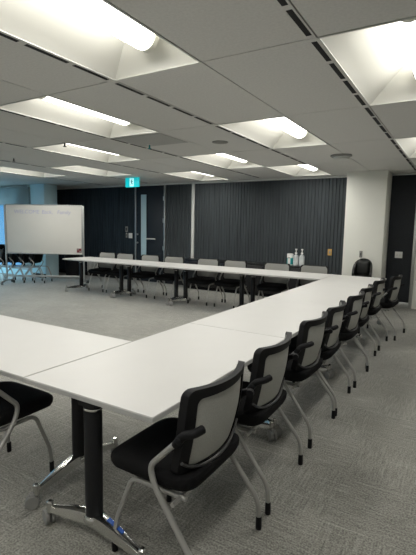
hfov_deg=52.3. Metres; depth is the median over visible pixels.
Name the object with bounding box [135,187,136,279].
trim
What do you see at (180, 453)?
chair
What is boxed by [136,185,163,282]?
door
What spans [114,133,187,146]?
tile
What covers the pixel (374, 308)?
chair
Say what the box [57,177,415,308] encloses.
wall
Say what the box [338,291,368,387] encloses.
chair
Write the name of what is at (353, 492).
floor
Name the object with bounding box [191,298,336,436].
folding table
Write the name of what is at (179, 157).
ceiling vent
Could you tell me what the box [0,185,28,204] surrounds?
roller blind
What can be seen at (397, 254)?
wall switch
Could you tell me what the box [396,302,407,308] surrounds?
trim
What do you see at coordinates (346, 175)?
trim
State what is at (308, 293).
folding table
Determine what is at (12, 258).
chair
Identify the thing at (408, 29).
diffuser
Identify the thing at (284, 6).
ceiling vent
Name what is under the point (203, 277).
chair
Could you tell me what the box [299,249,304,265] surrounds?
pump bottle
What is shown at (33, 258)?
chair
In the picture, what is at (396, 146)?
ceiling vent
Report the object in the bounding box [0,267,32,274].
wall
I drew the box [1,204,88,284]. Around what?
whiteboard
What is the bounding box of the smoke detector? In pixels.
[330,153,351,160]
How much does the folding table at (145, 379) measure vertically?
0.725 m
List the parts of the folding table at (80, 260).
leg, leg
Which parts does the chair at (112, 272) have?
seat, frame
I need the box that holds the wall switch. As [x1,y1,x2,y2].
[395,252,402,257]
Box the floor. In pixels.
[0,272,415,554]
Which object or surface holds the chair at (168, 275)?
on the floor
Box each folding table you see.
[0,315,131,509]
[24,323,284,554]
[62,257,131,297]
[111,260,187,304]
[168,264,252,307]
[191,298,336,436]
[237,269,333,302]
[266,284,362,376]
[309,275,385,343]
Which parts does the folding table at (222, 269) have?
leg, leg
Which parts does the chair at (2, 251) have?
seat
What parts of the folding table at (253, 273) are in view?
leg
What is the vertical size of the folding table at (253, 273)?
0.725 m
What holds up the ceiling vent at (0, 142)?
in the ceiling
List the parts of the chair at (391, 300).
leg, seat, frame, leg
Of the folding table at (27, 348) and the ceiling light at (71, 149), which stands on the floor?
the folding table at (27, 348)
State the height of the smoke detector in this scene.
0.066 m
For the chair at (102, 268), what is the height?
0.846 m
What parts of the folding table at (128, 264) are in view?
leg, leg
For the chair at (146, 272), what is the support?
on the floor
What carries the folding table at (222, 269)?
on the floor
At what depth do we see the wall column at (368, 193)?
7.74 m
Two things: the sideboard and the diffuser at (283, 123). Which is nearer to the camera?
the diffuser at (283, 123)
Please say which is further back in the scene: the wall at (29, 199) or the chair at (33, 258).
the wall at (29, 199)
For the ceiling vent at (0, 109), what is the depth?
4.47 m
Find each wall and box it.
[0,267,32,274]
[25,189,31,266]
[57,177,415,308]
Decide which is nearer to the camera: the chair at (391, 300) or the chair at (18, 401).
the chair at (18, 401)
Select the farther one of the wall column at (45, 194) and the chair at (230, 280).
the wall column at (45, 194)
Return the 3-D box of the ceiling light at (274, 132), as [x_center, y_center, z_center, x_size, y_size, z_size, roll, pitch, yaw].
[0.800,-1.758,4.832,0.750,0.270,1.500,5,8,31]
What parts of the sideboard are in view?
door, door, door, door, door, door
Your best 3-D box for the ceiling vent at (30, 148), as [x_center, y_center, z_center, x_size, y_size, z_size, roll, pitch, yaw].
[-2.124,-1.889,6.588,0.066,0.004,1.494,5,8,31]
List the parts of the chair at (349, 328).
leg, seat, frame, leg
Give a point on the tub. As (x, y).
(289, 255)
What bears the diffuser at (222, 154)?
attached to the ceiling light at (223, 160)
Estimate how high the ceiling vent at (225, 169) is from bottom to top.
0.004 m
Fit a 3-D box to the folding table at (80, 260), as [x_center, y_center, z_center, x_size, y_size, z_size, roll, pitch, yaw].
[-2.352,-0.034,9.177,1.407,0.725,0.784,5,8,31]
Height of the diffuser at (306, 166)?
0.172 m
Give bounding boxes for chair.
[0,244,13,277]
[0,246,23,279]
[0,381,53,471]
[3,254,32,280]
[13,254,42,282]
[23,254,51,282]
[88,252,118,291]
[105,253,138,294]
[111,360,261,554]
[130,255,163,297]
[154,256,184,298]
[187,258,222,305]
[214,260,249,307]
[234,331,302,515]
[247,311,335,448]
[257,262,289,299]
[289,300,350,415]
[296,265,328,286]
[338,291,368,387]
[342,284,375,368]
[343,278,387,350]
[352,258,371,276]
[358,274,404,340]
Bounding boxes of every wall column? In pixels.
[30,184,58,277]
[342,170,391,297]
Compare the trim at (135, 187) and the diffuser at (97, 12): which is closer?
the diffuser at (97, 12)
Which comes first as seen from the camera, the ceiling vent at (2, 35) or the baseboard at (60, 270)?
the ceiling vent at (2, 35)
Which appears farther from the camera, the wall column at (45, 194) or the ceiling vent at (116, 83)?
the wall column at (45, 194)
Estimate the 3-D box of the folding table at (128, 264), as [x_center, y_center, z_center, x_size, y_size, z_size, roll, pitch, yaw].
[-1.144,0.075,8.457,1.407,0.725,0.784,5,8,31]
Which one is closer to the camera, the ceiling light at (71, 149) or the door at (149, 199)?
the ceiling light at (71, 149)
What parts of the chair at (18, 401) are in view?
leg, seat, leg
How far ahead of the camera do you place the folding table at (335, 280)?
6.06 m
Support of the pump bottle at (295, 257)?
on the sideboard
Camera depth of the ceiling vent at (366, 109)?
4.14 m
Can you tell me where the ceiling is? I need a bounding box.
[0,0,415,187]
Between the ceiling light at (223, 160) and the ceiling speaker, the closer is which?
the ceiling speaker
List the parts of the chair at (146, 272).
seat, frame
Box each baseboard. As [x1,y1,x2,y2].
[59,269,132,279]
[165,280,182,284]
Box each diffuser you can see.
[42,96,128,124]
[51,0,153,49]
[69,144,116,154]
[218,153,246,162]
[264,117,305,137]
[299,164,316,170]
[398,21,415,77]
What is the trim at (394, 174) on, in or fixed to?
attached to the wall at (253, 221)
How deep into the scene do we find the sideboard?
9.21 m
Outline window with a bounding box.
[0,187,32,270]
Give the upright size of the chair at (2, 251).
0.927 m
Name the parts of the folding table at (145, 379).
leg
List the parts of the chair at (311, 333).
seat, leg, leg, frame, leg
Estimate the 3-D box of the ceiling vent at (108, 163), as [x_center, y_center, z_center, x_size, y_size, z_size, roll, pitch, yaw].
[-1.350,-2.027,7.865,0.066,0.004,1.494,5,8,31]
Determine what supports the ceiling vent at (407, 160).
in the ceiling
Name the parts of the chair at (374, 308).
seat, leg, frame, leg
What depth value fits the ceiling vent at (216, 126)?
4.94 m
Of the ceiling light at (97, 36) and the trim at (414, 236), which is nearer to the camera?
the ceiling light at (97, 36)
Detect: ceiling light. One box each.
[0,0,200,80]
[0,95,158,137]
[0,166,65,176]
[31,143,141,162]
[49,165,131,175]
[163,171,228,180]
[180,153,264,168]
[217,116,327,148]
[265,164,331,175]
[317,16,415,105]
[394,137,415,157]
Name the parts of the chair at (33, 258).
seat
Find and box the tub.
[287,253,293,264]
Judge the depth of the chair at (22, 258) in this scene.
10.48 m
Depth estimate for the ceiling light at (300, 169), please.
8.22 m
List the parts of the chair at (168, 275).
seat, frame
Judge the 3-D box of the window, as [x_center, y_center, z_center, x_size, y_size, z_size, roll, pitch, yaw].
[-5.609,-1.405,12.165,1.860,2.298,0.060,5,8,31]
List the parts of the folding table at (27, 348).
leg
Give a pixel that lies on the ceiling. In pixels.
(255, 64)
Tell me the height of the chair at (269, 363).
0.846 m
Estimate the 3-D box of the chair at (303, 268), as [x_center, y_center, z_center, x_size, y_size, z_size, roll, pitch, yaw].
[1.718,0.231,7.092,0.570,0.846,0.554,5,8,29]
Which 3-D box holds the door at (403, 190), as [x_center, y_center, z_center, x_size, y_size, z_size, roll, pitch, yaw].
[3.629,-0.681,7.989,0.460,2.508,0.040,5,8,31]
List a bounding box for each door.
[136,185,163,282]
[384,175,415,302]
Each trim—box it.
[57,175,346,189]
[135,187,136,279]
[163,185,165,282]
[191,184,194,257]
[392,173,415,175]
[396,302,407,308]
[408,210,415,308]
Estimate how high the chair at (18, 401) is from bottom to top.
0.846 m
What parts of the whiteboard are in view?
post, frame, post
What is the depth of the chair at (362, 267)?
7.53 m
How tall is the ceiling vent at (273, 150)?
0.004 m
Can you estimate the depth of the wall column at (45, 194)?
11.48 m
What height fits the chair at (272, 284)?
0.846 m
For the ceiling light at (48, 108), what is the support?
attached to the ceiling
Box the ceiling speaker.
[212,140,227,143]
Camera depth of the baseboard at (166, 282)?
10.76 m
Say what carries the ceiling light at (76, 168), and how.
attached to the ceiling
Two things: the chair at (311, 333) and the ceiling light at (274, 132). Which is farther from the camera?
the ceiling light at (274, 132)
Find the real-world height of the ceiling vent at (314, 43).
0.004 m
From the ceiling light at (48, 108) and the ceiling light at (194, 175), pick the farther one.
the ceiling light at (194, 175)
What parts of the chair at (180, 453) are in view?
leg, leg, seat, frame, leg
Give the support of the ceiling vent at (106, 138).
in the ceiling
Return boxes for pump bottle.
[293,249,298,265]
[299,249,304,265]
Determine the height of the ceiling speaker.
0.010 m
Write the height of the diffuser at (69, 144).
0.172 m
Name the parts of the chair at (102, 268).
seat, frame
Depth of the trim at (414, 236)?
7.87 m
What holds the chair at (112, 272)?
on the floor
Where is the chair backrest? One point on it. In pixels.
(362, 265)
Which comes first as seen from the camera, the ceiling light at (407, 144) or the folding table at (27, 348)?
the folding table at (27, 348)
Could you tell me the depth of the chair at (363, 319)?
4.59 m
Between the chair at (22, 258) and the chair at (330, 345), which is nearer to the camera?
the chair at (330, 345)
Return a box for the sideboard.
[183,258,299,296]
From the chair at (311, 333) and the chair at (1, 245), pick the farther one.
the chair at (1, 245)
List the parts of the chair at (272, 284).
seat, frame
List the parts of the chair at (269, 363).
leg, leg, seat, frame, leg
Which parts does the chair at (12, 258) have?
seat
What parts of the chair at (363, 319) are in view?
seat, leg, frame, leg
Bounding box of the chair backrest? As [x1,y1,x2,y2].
[357,260,368,273]
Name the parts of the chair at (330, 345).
seat, leg, frame, leg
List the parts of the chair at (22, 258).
leg, seat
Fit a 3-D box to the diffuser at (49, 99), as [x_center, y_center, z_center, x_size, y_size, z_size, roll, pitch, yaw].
[-1.199,-1.739,4.271,0.172,0.172,1.080,5,8,31]
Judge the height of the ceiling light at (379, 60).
0.270 m
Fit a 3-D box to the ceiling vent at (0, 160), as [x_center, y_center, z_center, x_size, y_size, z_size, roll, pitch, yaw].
[-3.417,-2.006,7.358,0.066,0.004,1.494,5,8,31]
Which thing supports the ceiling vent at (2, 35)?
in the ceiling
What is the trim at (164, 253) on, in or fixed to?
attached to the wall at (253, 221)
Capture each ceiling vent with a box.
[0,32,113,81]
[0,109,107,137]
[0,142,29,147]
[0,160,47,167]
[30,148,106,162]
[106,138,179,156]
[108,163,158,172]
[109,81,215,124]
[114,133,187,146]
[179,157,224,168]
[211,125,270,148]
[225,169,259,177]
[268,149,306,163]
[272,0,315,39]
[305,38,367,106]
[361,106,393,138]
[388,139,407,157]
[403,158,415,170]
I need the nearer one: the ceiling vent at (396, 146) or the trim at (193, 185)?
the ceiling vent at (396, 146)
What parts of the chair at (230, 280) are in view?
seat, frame, leg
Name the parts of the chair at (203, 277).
seat, frame, leg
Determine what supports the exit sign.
hanging from the ceiling
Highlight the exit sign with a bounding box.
[125,177,139,186]

